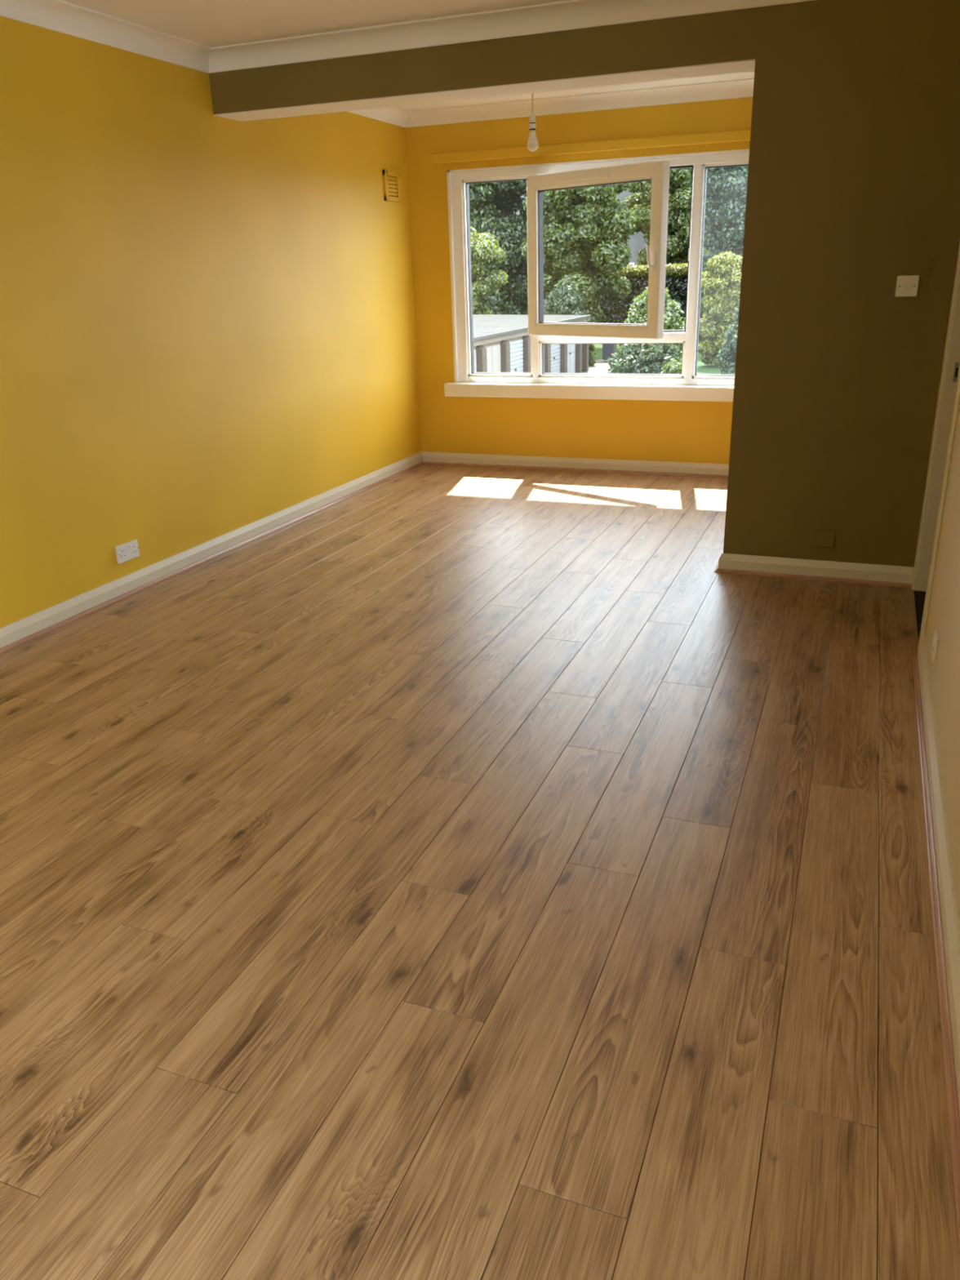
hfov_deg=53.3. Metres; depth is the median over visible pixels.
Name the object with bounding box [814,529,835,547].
blank plate
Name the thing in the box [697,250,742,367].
bush
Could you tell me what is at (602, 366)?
ground
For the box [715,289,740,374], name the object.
bush
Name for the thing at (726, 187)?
broadleaf tree
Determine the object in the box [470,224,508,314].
bush
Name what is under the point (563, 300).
bush
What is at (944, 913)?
baseboard
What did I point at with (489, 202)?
broadleaf tree
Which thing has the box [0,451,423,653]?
baseboard
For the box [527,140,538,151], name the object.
bulb
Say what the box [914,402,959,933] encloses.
wall
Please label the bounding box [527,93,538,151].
pendant light
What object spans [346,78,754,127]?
trim
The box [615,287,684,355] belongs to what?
shrub
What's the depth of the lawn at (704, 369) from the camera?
44.26 m
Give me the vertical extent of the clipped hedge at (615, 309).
4.752 m
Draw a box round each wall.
[0,15,421,627]
[404,97,752,464]
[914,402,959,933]
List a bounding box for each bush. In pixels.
[470,224,508,314]
[543,284,594,322]
[588,343,596,366]
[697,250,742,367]
[715,289,740,374]
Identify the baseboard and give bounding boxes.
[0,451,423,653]
[422,451,728,477]
[714,551,913,587]
[912,635,959,1262]
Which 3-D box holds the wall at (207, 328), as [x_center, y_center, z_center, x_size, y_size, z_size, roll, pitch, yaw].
[-2.767,-0.602,2.388,0.200,2.825,12.140,6,23,20]
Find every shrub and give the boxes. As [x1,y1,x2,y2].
[607,343,682,373]
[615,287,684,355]
[658,360,681,373]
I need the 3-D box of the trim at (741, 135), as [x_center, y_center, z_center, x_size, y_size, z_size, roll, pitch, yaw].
[0.917,-3.399,6.571,2.726,0.062,0.034,6,23,20]
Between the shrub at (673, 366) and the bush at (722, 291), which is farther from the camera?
the bush at (722, 291)
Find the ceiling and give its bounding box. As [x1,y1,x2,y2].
[62,0,754,111]
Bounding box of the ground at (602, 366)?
[582,358,615,373]
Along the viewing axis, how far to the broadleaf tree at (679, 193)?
61.99 m
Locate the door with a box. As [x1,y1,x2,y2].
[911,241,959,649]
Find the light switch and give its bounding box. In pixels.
[895,275,919,297]
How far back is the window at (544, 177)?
6.89 m
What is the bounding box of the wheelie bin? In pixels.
[602,343,617,359]
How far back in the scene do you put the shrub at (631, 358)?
32.19 m
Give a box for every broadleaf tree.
[468,180,551,315]
[520,180,636,323]
[622,168,711,275]
[684,165,748,276]
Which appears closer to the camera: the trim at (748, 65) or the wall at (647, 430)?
the trim at (748, 65)
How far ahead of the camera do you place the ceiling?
4.30 m
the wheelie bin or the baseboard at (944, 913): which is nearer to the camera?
the baseboard at (944, 913)
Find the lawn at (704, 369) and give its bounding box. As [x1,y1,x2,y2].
[593,339,720,374]
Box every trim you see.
[0,0,814,73]
[213,58,755,121]
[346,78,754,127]
[431,128,751,164]
[444,382,733,401]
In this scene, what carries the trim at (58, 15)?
attached to the wall at (207, 328)
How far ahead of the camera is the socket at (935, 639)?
3.23 m
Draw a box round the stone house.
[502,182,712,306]
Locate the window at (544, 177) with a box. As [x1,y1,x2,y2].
[446,149,749,386]
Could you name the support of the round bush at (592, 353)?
on the ground at (602, 366)
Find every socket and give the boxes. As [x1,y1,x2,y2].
[115,539,139,563]
[931,630,938,662]
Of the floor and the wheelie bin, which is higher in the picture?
the wheelie bin
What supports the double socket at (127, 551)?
attached to the wall at (207, 328)
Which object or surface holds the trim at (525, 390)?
attached to the wall at (647, 430)
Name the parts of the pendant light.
cord, bulb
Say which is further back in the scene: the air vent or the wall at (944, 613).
the air vent
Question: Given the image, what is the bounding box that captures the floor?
[0,463,959,1279]
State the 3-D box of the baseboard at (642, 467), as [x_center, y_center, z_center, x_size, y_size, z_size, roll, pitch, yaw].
[1.228,-1.313,7.271,3.688,0.094,0.034,6,23,20]
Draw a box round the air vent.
[382,169,401,202]
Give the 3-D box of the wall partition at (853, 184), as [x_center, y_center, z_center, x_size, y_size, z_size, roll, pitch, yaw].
[0.383,-1.696,4.896,3.689,2.565,0.264,6,23,20]
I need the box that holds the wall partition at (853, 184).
[208,0,959,567]
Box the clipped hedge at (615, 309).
[593,262,706,340]
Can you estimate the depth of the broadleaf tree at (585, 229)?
51.64 m
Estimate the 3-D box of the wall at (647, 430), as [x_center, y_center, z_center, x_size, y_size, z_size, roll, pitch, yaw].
[1.317,-2.455,6.874,3.889,2.825,0.131,6,23,20]
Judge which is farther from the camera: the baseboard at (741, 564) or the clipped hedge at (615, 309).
the clipped hedge at (615, 309)

